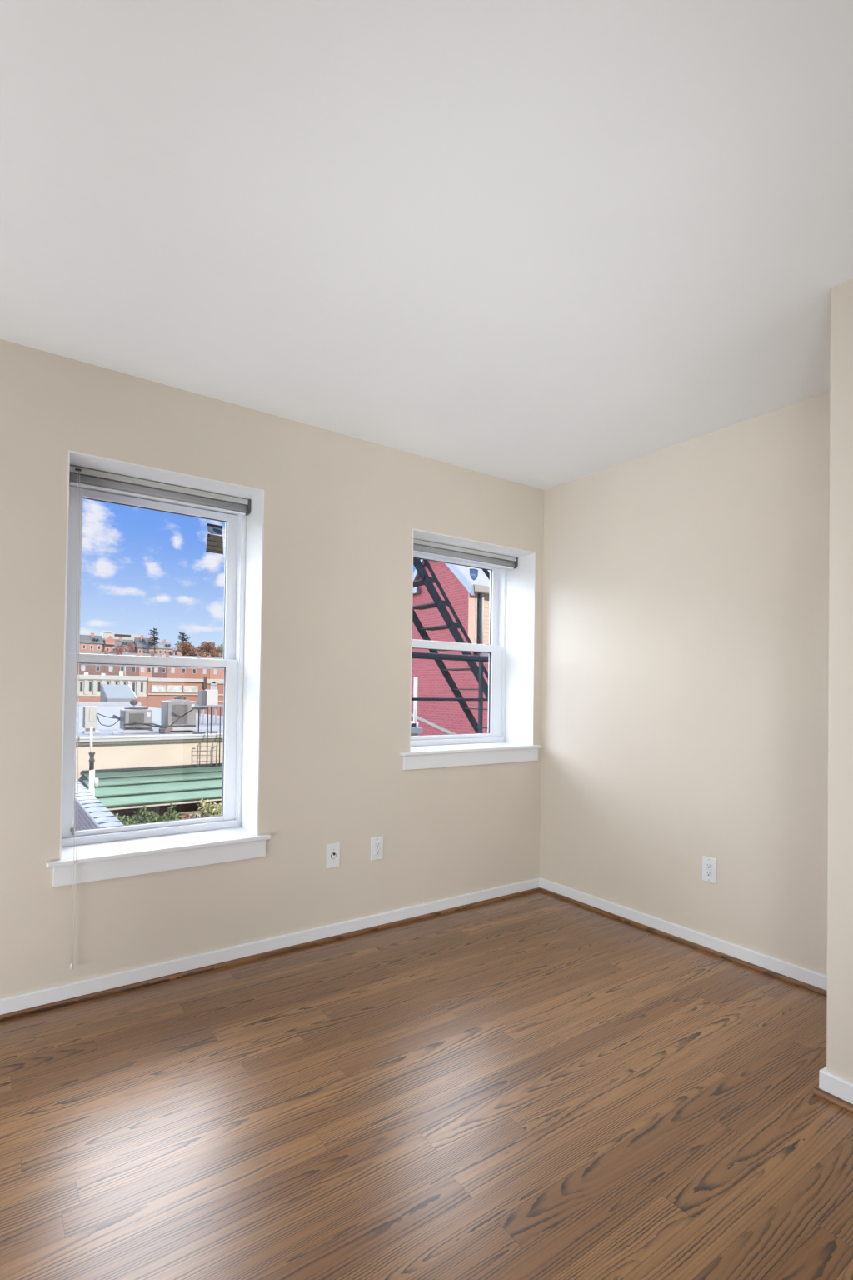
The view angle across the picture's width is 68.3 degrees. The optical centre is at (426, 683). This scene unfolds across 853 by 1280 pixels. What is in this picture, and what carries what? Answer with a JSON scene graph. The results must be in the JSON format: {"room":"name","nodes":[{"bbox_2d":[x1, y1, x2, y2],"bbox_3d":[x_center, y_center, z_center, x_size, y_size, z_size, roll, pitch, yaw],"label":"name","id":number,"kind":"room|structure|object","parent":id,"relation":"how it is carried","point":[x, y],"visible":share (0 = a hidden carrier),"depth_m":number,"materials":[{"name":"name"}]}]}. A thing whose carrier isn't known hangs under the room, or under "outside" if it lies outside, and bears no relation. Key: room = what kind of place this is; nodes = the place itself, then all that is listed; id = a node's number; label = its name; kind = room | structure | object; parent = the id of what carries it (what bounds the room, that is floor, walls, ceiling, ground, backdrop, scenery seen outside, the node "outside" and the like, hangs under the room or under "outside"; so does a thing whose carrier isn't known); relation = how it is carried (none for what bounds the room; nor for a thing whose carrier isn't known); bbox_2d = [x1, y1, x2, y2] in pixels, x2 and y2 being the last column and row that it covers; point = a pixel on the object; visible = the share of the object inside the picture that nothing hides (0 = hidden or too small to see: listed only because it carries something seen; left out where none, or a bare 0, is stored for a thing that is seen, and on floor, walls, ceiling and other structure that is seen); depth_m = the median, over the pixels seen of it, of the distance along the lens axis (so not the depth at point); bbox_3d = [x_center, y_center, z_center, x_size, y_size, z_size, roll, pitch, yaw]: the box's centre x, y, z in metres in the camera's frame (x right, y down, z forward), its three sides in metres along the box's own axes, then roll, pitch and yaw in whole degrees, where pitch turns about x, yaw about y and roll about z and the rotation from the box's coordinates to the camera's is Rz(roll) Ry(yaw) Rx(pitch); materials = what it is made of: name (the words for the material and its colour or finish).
{"room":"empty apartment room","nodes":[
{"label":"empty apartment room","id":0,"kind":"room"},
{"bbox_2d":[74,779,123,829],"bbox_3d":[-3.433,3.404,6.847,0.240,3.661,8.905,1,-1,-35],"label":"wall","id":1,"kind":"structure","parent":0,"point":[92,813],"depth_m":8.07,"materials":[{"name":"plastic"}]},
{"bbox_2d":[0,339,544,998],"bbox_3d":[0.744,0.096,4.092,8.650,2.560,0.360,1,-1,-35],"label":"wall","id":2,"kind":"structure","parent":0,"point":[342,512],"depth_m":2.87,"materials":[{"name":"paint"}]},
{"bbox_2d":[45,450,271,887],"bbox_3d":[-1.148,-0.056,2.731,0.864,1.644,0.390,1,-1,-35],"label":"window","id":3,"kind":"structure","parent":2,"relation":"in","point":[115,852],"depth_m":2.77,"materials":[{"name":"white paint"}]},
{"bbox_2d":[69,465,250,969],"bbox_3d":[-1.107,0.105,2.663,0.753,1.947,0.248,1,-1,-35],"label":"blind","id":4,"kind":"object","parent":3,"relation":"attached to","point":[80,477],"visible":0.94,"depth_m":2.68,"materials":[{"name":"grey"}]},
{"bbox_2d":[205,523,223,554],"bbox_3d":[-1.005,-0.688,2.983,0.082,0.137,0.002,1,-1,-35],"label":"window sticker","id":5,"kind":"object","parent":3,"relation":"attached to","point":[214,542],"visible":1,"depth_m":2.98,"materials":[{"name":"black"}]},
{"bbox_2d":[0,887,540,1021],"bbox_3d":[-0.915,1.205,2.666,3.936,0.019,0.012,1,-1,-35],"label":"trim","id":6,"kind":"structure","parent":2,"relation":"attached to","point":[26,1012],"depth_m":2.72,"materials":[{"name":"brown wood"}]},
{"bbox_2d":[0,877,541,1014],"bbox_3d":[-0.917,1.179,2.681,3.950,0.072,0.014,1,-1,-35],"label":"baseboard","id":7,"kind":"structure","parent":2,"relation":"attached to","point":[48,995],"depth_m":2.73,"materials":[{"name":"white paint"}]},
{"bbox_2d":[326,842,339,868],"bbox_3d":[-0.447,0.825,3.017,0.070,0.115,0.011,1,-1,-35],"label":"phone jack","id":8,"kind":"object","parent":2,"relation":"attached to","point":[332,850],"visible":1,"depth_m":3.02,"materials":[{"name":"white plastic"}]},
{"bbox_2d":[370,836,383,860],"bbox_3d":[-0.248,0.828,3.159,0.070,0.115,0.010,1,-1,-35],"label":"wall outlet","id":9,"kind":"object","parent":2,"relation":"attached to","point":[377,843],"visible":1,"depth_m":3.15,"materials":[{"name":"white plastic"}]},
{"bbox_2d":[375,849,379,854],"bbox_3d":[-0.246,0.846,3.155,0.028,0.025,0.001,1,-1,-35],"label":"receptacle","id":10,"kind":"object","parent":9,"relation":"attached to","point":[377,851],"depth_m":3.15,"materials":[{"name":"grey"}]},
{"bbox_2d":[375,842,379,848],"bbox_3d":[-0.246,0.810,3.156,0.028,0.025,0.001,1,-1,-35],"label":"receptacle","id":11,"kind":"object","parent":9,"relation":"attached to","point":[377,844],"depth_m":3.15,"materials":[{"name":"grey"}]},
{"bbox_2d":[400,528,541,769],"bbox_3d":[0.183,-0.174,3.676,1.007,1.262,0.390,1,-1,-35],"label":"window","id":12,"kind":"structure","parent":2,"relation":"in","point":[511,648],"depth_m":3.86,"materials":[{"name":"white paint"}]},
{"bbox_2d":[413,539,518,569],"bbox_3d":[0.195,-0.761,3.697,0.884,0.067,0.064,1,-1,-35],"label":"roller blind","id":13,"kind":"object","parent":12,"relation":"attached to","point":[420,547],"visible":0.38,"depth_m":3.69,"materials":[{"name":"grey"}]},
{"bbox_2d":[470,568,478,579],"bbox_3d":[0.298,-0.687,3.954,0.068,0.075,0.002,1,-1,-35],"label":"sticker","id":14,"kind":"object","parent":12,"relation":"attached to","point":[473,572],"visible":1,"depth_m":3.95,"materials":[{"name":"blue"}]},
{"bbox_2d":[0,0,852,489],"bbox_3d":[2.171,-1.620,2.136,8.650,0.860,5.210,1,-1,-35],"label":"ceiling","id":15,"kind":"structure","parent":0,"point":[540,244],"depth_m":1.62,"materials":[{"name":"paint"}]},
{"bbox_2d":[0,891,852,1279],"bbox_3d":[0.481,1.268,0.707,4.350,0.120,4.850,1,-1,-35],"label":"floor","id":16,"kind":"structure","parent":0,"point":[538,1085],"depth_m":1.75,"materials":[{"name":"brown wood"}]},
{"bbox_2d":[411,557,489,733],"bbox_3d":[0.498,0.057,5.117,4.334,4.860,1.596,1,-1,-35],"label":"fire escape","id":17,"kind":"object","parent":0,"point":[426,580],"visible":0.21,"depth_m":5.31,"materials":[{"name":"paint"}]},
{"bbox_2d":[540,390,830,975],"bbox_3d":[2.190,0.088,1.924,0.200,2.560,4.850,1,-1,-35],"label":"wall","id":18,"kind":"structure","parent":0,"point":[685,697],"depth_m":3.00,"materials":[{"name":"paint"}]},
{"bbox_2d":[540,887,827,996],"bbox_3d":[1.221,1.240,3.045,0.012,0.019,1.840,1,-1,-35],"label":"trim","id":19,"kind":"structure","parent":18,"relation":"attached to","point":[765,971],"depth_m":2.96,"materials":[{"name":"brown wood"}]},
{"bbox_2d":[540,878,852,1104],"bbox_3d":[1.744,1.203,1.718,0.724,0.072,4.636,1,-1,-35],"label":"baseboard","id":20,"kind":"structure","parent":18,"relation":"attached to","point":[795,972],"depth_m":2.86,"materials":[{"name":"white paint"}]},
{"bbox_2d":[702,855,716,884],"bbox_3d":[1.323,0.870,2.940,0.010,0.115,0.070,1,-1,-35],"label":"wall outlet","id":21,"kind":"object","parent":18,"relation":"attached to","point":[709,864],"visible":1,"depth_m":2.94,"materials":[{"name":"white plastic"}]},
{"bbox_2d":[705,870,711,876],"bbox_3d":[1.319,0.887,2.938,0.001,0.025,0.028,1,-1,-35],"label":"receptacle","id":22,"kind":"object","parent":21,"relation":"attached to","point":[708,872],"depth_m":2.94,"materials":[{"name":"grey plastic"}]},
{"bbox_2d":[705,862,711,869],"bbox_3d":[1.320,0.852,2.938,0.001,0.025,0.028,1,-1,-35],"label":"receptacle","id":23,"kind":"object","parent":21,"relation":"attached to","point":[708,865],"depth_m":2.94,"materials":[{"name":"grey plastic"}]},
{"bbox_2d":[826,277,852,1083],"bbox_3d":[2.364,0.017,0.894,0.710,2.440,2.969,1,-1,-35],"label":"wall","id":24,"kind":"structure","parent":0,"point":[840,855],"depth_m":1.87,"materials":[{"name":"paint"}]},
{"bbox_2d":[813,1085,852,1113],"bbox_3d":[2.260,1.227,0.955,0.710,0.019,2.796,1,-1,-35],"label":"trim","id":25,"kind":"structure","parent":24,"relation":"attached to","point":[817,1092],"depth_m":1.85,"materials":[{"name":"brown wood"}]},
{"label":"outside","id":26,"kind":"structure","parent":0,"visible":0},
{"bbox_2d":[82,763,222,820],"bbox_3d":[-4.577,5.214,15.424,7.025,6.235,3.030,1,-1,-35],"label":"roof","id":27,"kind":"structure","parent":26,"point":[122,792],"depth_m":14.18,"materials":[{"name":"metal"}]},
{"bbox_2d":[191,706,221,767],"bbox_3d":[-5.723,1.374,16.325,0.684,1.546,0.394,1,-1,-35],"label":"ladder","id":28,"kind":"object","parent":27,"relation":"on","point":[192,707],"visible":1,"depth_m":16.29,"materials":[{"name":"grey metal"}]},
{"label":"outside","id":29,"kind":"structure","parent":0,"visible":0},
{"bbox_3d":[-5.723,4.407,7.147,21.500,0.200,11.950,1,-1,-35],"label":"roof","id":30,"kind":"structure","parent":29,"visible":0},
{"bbox_2d":[88,726,98,795],"bbox_3d":[-5.699,2.993,10.691,0.160,4.520,0.109,1,-1,-35],"label":"vent pipe","id":31,"kind":"object","parent":30,"relation":"on","point":[93,782],"visible":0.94,"depth_m":10.68,"materials":[{"name":"white plastic"}]},
{"bbox_2d":[110,803,181,824],"bbox_3d":[-5.280,3.360,11.791,1.335,2.030,1.382,1,-1,-35],"label":"climbing plant","id":32,"kind":"object","parent":30,"relation":"on","point":[151,817],"visible":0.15,"depth_m":11.93,"materials":[{"name":"green plant"}]},
{"bbox_2d":[180,812,197,819],"bbox_3d":[-4.690,3.458,12.573,0.514,1.870,0.955,1,-1,-35],"label":"climbing plant","id":33,"kind":"object","parent":30,"relation":"on","point":[183,817],"visible":0.02,"depth_m":12.48,"materials":[{"name":"orange plant"}]},
{"bbox_2d":[178,810,204,818],"bbox_3d":[-4.381,3.617,14.140,2.250,1.600,0.300,1,-1,-35],"label":"wall","id":34,"kind":"structure","parent":30,"relation":"on","point":[193,814],"depth_m":13.56,"materials":[{"name":"beige"}]},
{"bbox_2d":[196,797,221,817],"bbox_3d":[-4.114,3.380,12.917,0.934,2.052,1.278,1,-1,-35],"label":"climbing plant","id":35,"kind":"object","parent":30,"relation":"on","point":[208,810],"visible":0.19,"depth_m":12.76,"materials":[{"name":"green plant"}]},
{"bbox_2d":[410,677,422,735],"bbox_3d":[-0.583,4.104,9.293,0.755,8.405,0.600,1,-1,-35],"label":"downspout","id":36,"kind":"object","parent":30,"relation":"on","point":[415,730],"visible":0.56,"depth_m":9.33,"materials":[{"name":"metal"}]},
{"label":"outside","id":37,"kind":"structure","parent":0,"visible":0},
{"bbox_2d":[80,651,221,657],"bbox_3d":[-54.925,-2.086,220.637,480.000,25.200,422.000,1,-1,-35],"label":"ground","id":38,"kind":"structure","parent":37,"point":[81,652],"depth_m":234.68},
{"bbox_2d":[77,652,104,674],"bbox_3d":[-89.489,-2.280,166.079,6.640,12.800,9.800,1,-1,-35],"label":"house","id":39,"kind":"structure","parent":38,"relation":"on","point":[92,669],"depth_m":162.64,"materials":[{"name":"brown brick"}]},
{"bbox_2d":[80,632,104,652],"bbox_3d":[-134.576,-13.553,235.281,23.200,11.900,11.000,1,-1,-35],"label":"house","id":40,"kind":"structure","parent":38,"relation":"on","point":[91,642],"depth_m":236.46,"materials":[{"name":"pink brick"}]},
{"bbox_2d":[80,651,114,654],"bbox_3d":[-110.072,-6.944,206.053,13.600,6.600,9.000,1,-1,-35],"label":"house","id":41,"kind":"structure","parent":38,"relation":"on","point":[80,652],"depth_m":206.24,"materials":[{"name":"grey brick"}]},
{"bbox_2d":[76,675,147,706],"bbox_3d":[-60.027,3.687,113.762,15.650,10.320,10.400,1,-1,-35],"label":"building","id":42,"kind":"structure","parent":38,"relation":"on","point":[89,685],"depth_m":109.99,"materials":[{"name":"beige"}]},
{"bbox_2d":[119,670,123,675],"bbox_3d":[-54.928,-1.842,113.107,0.600,0.900,0.600,1,-1,-35],"label":"box","id":43,"kind":"object","parent":42,"relation":"on","point":[121,672],"visible":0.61,"depth_m":112.90,"materials":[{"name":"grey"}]},
{"bbox_2d":[100,684,136,702],"bbox_3d":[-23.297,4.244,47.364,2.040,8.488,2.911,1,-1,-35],"label":"bulkhead","id":44,"kind":"object","parent":38,"relation":"on","point":[108,693],"visible":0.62,"depth_m":47.03,"materials":[{"name":"grey metal"}]},
{"bbox_2d":[110,644,126,654],"bbox_3d":[-113.648,-10.464,231.548,5.136,8.225,5.870,1,-1,-35],"label":"tree","id":45,"kind":"object","parent":38,"relation":"on","point":[121,647],"visible":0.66,"depth_m":231.52,"materials":[{"name":"brown plant"}]},
{"bbox_2d":[102,635,135,653],"bbox_3d":[-121.421,-12.818,246.879,11.100,11.100,11.300,1,-1,-35],"label":"house","id":46,"kind":"structure","parent":38,"relation":"on","point":[110,643],"depth_m":242.07,"materials":[{"name":"pink brick"}]},
{"bbox_2d":[100,630,139,641],"bbox_3d":[-136.883,-17.500,280.065,14.500,10.900,10.300,1,-1,-35],"label":"building","id":47,"kind":"structure","parent":38,"relation":"on","point":[104,634],"depth_m":275.51,"materials":[{"name":"grey"}]},
{"bbox_2d":[104,651,139,675],"bbox_3d":[-83.372,-2.138,170.417,8.240,12.800,9.800,1,-1,-35],"label":"house","id":48,"kind":"structure","parent":38,"relation":"on","point":[109,670],"depth_m":166.72,"materials":[{"name":"brown brick"}]},
{"bbox_2d":[126,642,137,653],"bbox_3d":[-110.032,-10.886,234.339,3.862,9.240,5.281,1,-1,-35],"label":"tree","id":49,"kind":"object","parent":38,"relation":"on","point":[131,646],"visible":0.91,"depth_m":233.53,"materials":[{"name":"brown plant"}]},
{"bbox_2d":[120,652,159,656],"bbox_3d":[-97.836,-6.860,214.732,11.600,7.000,9.000,1,-1,-35],"label":"house","id":50,"kind":"structure","parent":38,"relation":"on","point":[122,653],"depth_m":213.10,"materials":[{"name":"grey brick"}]},
{"bbox_2d":[137,653,152,678],"bbox_3d":[-78.642,-2.028,173.772,3.240,12.800,9.800,1,-1,-35],"label":"house","id":51,"kind":"structure","parent":38,"relation":"on","point":[143,671],"depth_m":170.19,"materials":[{"name":"pink brick"}]},
{"bbox_2d":[133,635,159,654],"bbox_3d":[-112.359,-12.638,251.039,7.900,13.100,11.000,1,-1,-35],"label":"house","id":52,"kind":"structure","parent":38,"relation":"on","point":[142,643],"depth_m":247.87,"materials":[{"name":"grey brick"}]},
{"bbox_2d":[75,702,223,788],"bbox_3d":[-18.502,4.673,25.759,18.200,7.200,30.400,1,-1,-35],"label":"building","id":53,"kind":"structure","parent":38,"relation":"on","point":[122,750],"depth_m":15.92,"materials":[{"name":"grey"}]},
{"bbox_2d":[82,706,99,734],"bbox_3d":[-8.934,0.967,16.742,0.365,0.720,0.400,1,-1,-35],"label":"electrical box","id":54,"kind":"object","parent":53,"relation":"on","point":[89,713],"visible":0.94,"depth_m":16.61,"materials":[{"name":"beige metal"}]},
{"bbox_2d":[96,715,119,726],"bbox_3d":[-8.490,0.985,16.743,0.543,0.309,0.056,1,-1,-22],"label":"cable","id":55,"kind":"object","parent":54,"relation":"attached to","point":[97,715],"visible":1,"depth_m":16.72,"materials":[{"name":"grey plastic"}]},
{"bbox_2d":[110,730,119,734],"bbox_3d":[-8.204,1.290,16.554,0.220,0.090,0.150,1,-1,-35],"label":"support","id":56,"kind":"object","parent":53,"relation":"on","point":[114,732],"visible":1,"depth_m":16.49,"materials":[{"name":"grey"}]},
{"bbox_2d":[130,700,138,706],"bbox_3d":[-9.544,0.943,20.478,0.250,0.850,0.250,1,-1,-35],"label":"roof vent","id":57,"kind":"object","parent":53,"relation":"on","point":[132,702],"visible":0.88,"depth_m":20.40,"materials":[{"name":"brown metal"}]},
{"bbox_2d":[119,706,153,733],"bbox_3d":[-8.097,0.994,17.520,0.740,0.710,0.740,1,-1,-35],"label":"air conditioner","id":58,"kind":"object","parent":53,"relation":"on","point":[131,714],"visible":0.93,"depth_m":17.24,"materials":[{"name":"grey metal"}]},
{"bbox_2d":[112,715,124,720],"bbox_3d":[-8.295,0.918,16.889,0.276,0.183,0.100,1,-1,-35],"label":"junction box","id":59,"kind":"object","parent":58,"relation":"attached to","point":[121,718],"visible":1,"depth_m":16.89,"materials":[{"name":"grey metal"}]},
{"bbox_2d":[120,710,125,727],"bbox_3d":[-8.367,0.966,17.299,0.024,0.452,0.668,1,-1,-35],"label":"grille","id":60,"kind":"object","parent":58,"relation":"attached to","point":[122,712],"depth_m":17.19,"materials":[{"name":"grey metal"}]},
{"bbox_2d":[129,713,144,726],"bbox_3d":[-7.933,0.987,17.200,0.372,0.360,0.016,1,-1,-35],"label":"grille","id":61,"kind":"object","parent":58,"relation":"attached to","point":[137,717],"depth_m":17.20,"materials":[{"name":"grey metal"}]},
{"bbox_2d":[125,722,166,729],"bbox_3d":[-7.670,1.151,17.192,1.111,0.197,0.142,1,-1,-36],"label":"cable","id":62,"kind":"object","parent":53,"relation":"on","point":[141,722],"visible":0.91,"depth_m":17.21,"materials":[{"name":"grey plastic"}]},
{"bbox_2d":[124,721,169,727],"bbox_3d":[-7.593,1.120,17.080,1.145,0.180,0.080,1,-1,-35],"label":"cable","id":63,"kind":"object","parent":53,"relation":"on","point":[134,722],"visible":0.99,"depth_m":17.05,"materials":[{"name":"grey plastic"}]},
{"bbox_2d":[159,728,164,733],"bbox_3d":[-7.233,1.286,17.182,0.130,0.120,0.150,1,-1,-35],"label":"block","id":64,"kind":"object","parent":53,"relation":"on","point":[161,730],"visible":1,"depth_m":17.12,"materials":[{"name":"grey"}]},
{"bbox_2d":[165,726,173,733],"bbox_3d":[-7.091,1.269,17.252,0.240,0.180,0.100,1,-1,-35],"label":"timber offcut","id":65,"kind":"object","parent":53,"relation":"on","point":[170,728],"visible":1,"depth_m":17.21,"materials":[{"name":"beige wood"}]},
{"bbox_2d":[160,700,196,730],"bbox_3d":[-7.189,0.895,18.214,0.820,0.870,0.820,1,-1,-35],"label":"air conditioner","id":66,"kind":"object","parent":53,"relation":"on","point":[187,722],"visible":0.97,"depth_m":17.90,"materials":[{"name":"grey metal"}]},
{"bbox_2d":[160,702,168,725],"bbox_3d":[-7.491,0.852,17.970,0.024,0.642,0.748,1,-1,-35],"label":"grille","id":67,"kind":"object","parent":66,"relation":"attached to","point":[164,717],"depth_m":17.93,"materials":[{"name":"grey metal"}]},
{"bbox_2d":[172,705,187,724],"bbox_3d":[-7.007,0.873,17.857,0.414,0.550,0.016,1,-1,-35],"label":"grille","id":68,"kind":"object","parent":66,"relation":"attached to","point":[180,710],"depth_m":17.86,"materials":[{"name":"grey metal"}]},
{"bbox_2d":[169,709,193,727],"bbox_3d":[-6.931,0.968,17.773,0.724,0.542,0.054,2,-1,-44],"label":"cable","id":69,"kind":"object","parent":66,"relation":"attached to","point":[192,709],"visible":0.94,"depth_m":17.75,"materials":[{"name":"grey plastic"}]},
{"bbox_2d":[174,695,185,699],"bbox_3d":[-8.369,0.900,21.312,0.380,0.990,0.380,1,-1,-35],"label":"roof vent","id":70,"kind":"object","parent":53,"relation":"on","point":[177,697],"visible":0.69,"depth_m":21.18,"materials":[{"name":"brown metal"}]},
{"bbox_2d":[195,676,223,724],"bbox_3d":[-7.737,0.590,22.558,1.100,1.660,0.700,1,-1,-35],"label":"rooftop unit","id":71,"kind":"object","parent":53,"relation":"on","point":[208,698],"visible":0.8,"depth_m":22.33,"materials":[{"name":"grey metal"}]},
{"bbox_2d":[142,650,156,654],"bbox_3d":[-104.205,-9.425,236.003,5.015,6.528,4.668,1,-1,-35],"label":"tree","id":72,"kind":"object","parent":38,"relation":"on","point":[148,652],"visible":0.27,"depth_m":235.54,"materials":[{"name":"brown plant"}]},
{"bbox_2d":[148,628,159,653],"bbox_3d":[-106.030,-15.500,244.607,4.681,12.857,5.308,1,-1,-35],"label":"pine tree","id":73,"kind":"object","parent":38,"relation":"on","point":[154,629],"visible":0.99,"depth_m":244.44,"materials":[{"name":"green plant"}]},
{"bbox_2d":[150,653,167,678],"bbox_3d":[-75.707,-1.960,175.855,3.840,12.800,9.800,1,-1,-35],"label":"house","id":74,"kind":"structure","parent":38,"relation":"on","point":[157,672],"depth_m":172.28,"materials":[{"name":"brick"}]},
{"bbox_2d":[157,639,174,654],"bbox_3d":[-108.686,-12.039,258.547,6.400,12.200,11.000,1,-1,-35],"label":"house","id":75,"kind":"structure","parent":38,"relation":"on","point":[165,647],"depth_m":255.36,"materials":[{"name":"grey brick"}]},
{"bbox_2d":[146,676,206,714],"bbox_3d":[-49.244,3.820,121.289,10.550,10.550,10.600,1,-1,-35],"label":"building","id":76,"kind":"structure","parent":38,"relation":"on","point":[158,690],"depth_m":116.71,"materials":[{"name":"orange brick"}]},
{"bbox_2d":[160,655,198,658],"bbox_3d":[-87.440,-6.519,222.106,12.100,6.800,9.000,1,-1,-35],"label":"house","id":77,"kind":"structure","parent":38,"relation":"on","point":[170,656],"depth_m":221.54,"materials":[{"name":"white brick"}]},
{"bbox_2d":[174,631,191,655],"bbox_3d":[-100.814,-15.548,260.326,6.412,11.482,7.265,1,-1,-35],"label":"pine tree","id":78,"kind":"object","parent":38,"relation":"on","point":[182,633],"visible":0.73,"depth_m":260.02,"materials":[{"name":"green plant"}]},
{"bbox_2d":[165,654,209,679],"bbox_3d":[-69.427,-1.815,180.309,11.440,12.800,9.800,1,-1,-35],"label":"house","id":79,"kind":"structure","parent":38,"relation":"on","point":[172,672],"depth_m":176.63,"materials":[{"name":"orange brick"}]},
{"bbox_2d":[175,641,199,656],"bbox_3d":[-95.340,-12.565,251.752,9.529,9.462,8.934,1,-1,-35],"label":"tree","id":80,"kind":"object","parent":38,"relation":"on","point":[186,647],"visible":0.98,"depth_m":250.61,"materials":[{"name":"brown plant"}]},
{"bbox_2d":[172,645,223,655],"bbox_3d":[-96.746,-11.616,274.373,31.000,10.100,11.000,1,-1,-35],"label":"house","id":81,"kind":"structure","parent":38,"relation":"on","point":[175,652],"depth_m":263.79,"materials":[{"name":"pink brick"}]},
{"bbox_2d":[196,640,219,657],"bbox_3d":[-85.444,-11.728,245.205,8.265,9.889,9.367,1,-1,-35],"label":"tree","id":82,"kind":"object","parent":38,"relation":"on","point":[210,647],"visible":0.93,"depth_m":243.67,"materials":[{"name":"brown plant"}]},
{"bbox_2d":[197,656,223,659],"bbox_3d":[-75.820,-6.250,230.349,15.600,6.800,9.000,1,-1,-35],"label":"house","id":83,"kind":"structure","parent":38,"relation":"on","point":[197,657],"depth_m":227.51,"materials":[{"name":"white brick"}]},
{"bbox_2d":[205,679,224,716],"bbox_3d":[-40.488,4.254,127.990,11.400,10.100,9.800,1,-1,-35],"label":"building","id":84,"kind":"structure","parent":38,"relation":"on","point":[212,684],"depth_m":122.25,"materials":[{"name":"orange brick"}]},
{"bbox_2d":[206,655,224,679],"bbox_3d":[-60.906,-1.618,186.354,9.340,12.800,9.800,1,-1,-35],"label":"house","id":85,"kind":"structure","parent":38,"relation":"on","point":[214,673],"depth_m":181.28,"materials":[{"name":"pink brick"}]},
{"bbox_2d":[215,643,223,657],"bbox_3d":[-85.528,-12.444,263.318,7.709,9.793,6.984,1,-1,-35],"label":"tree","id":86,"kind":"object","parent":38,"relation":"on","point":[220,648],"visible":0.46,"depth_m":262.22,"materials":[{"name":"green plant"}]},
{"bbox_2d":[410,559,489,735],"bbox_3d":[3.556,2.150,21.246,9.140,12.740,8.300,1,-1,-35],"label":"building","id":87,"kind":"structure","parent":38,"relation":"on","point":[470,598],"depth_m":17.75,"materials":[{"name":"red brick"}]},
{"bbox_2d":[479,644,489,655],"bbox_3d":[2.954,-1.409,17.067,2.290,1.370,1.960,1,-1,-35],"label":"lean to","id":88,"kind":"object","parent":87,"relation":"attached to","point":[484,653],"visible":0.12,"depth_m":17.02,"materials":[{"name":"grey"}]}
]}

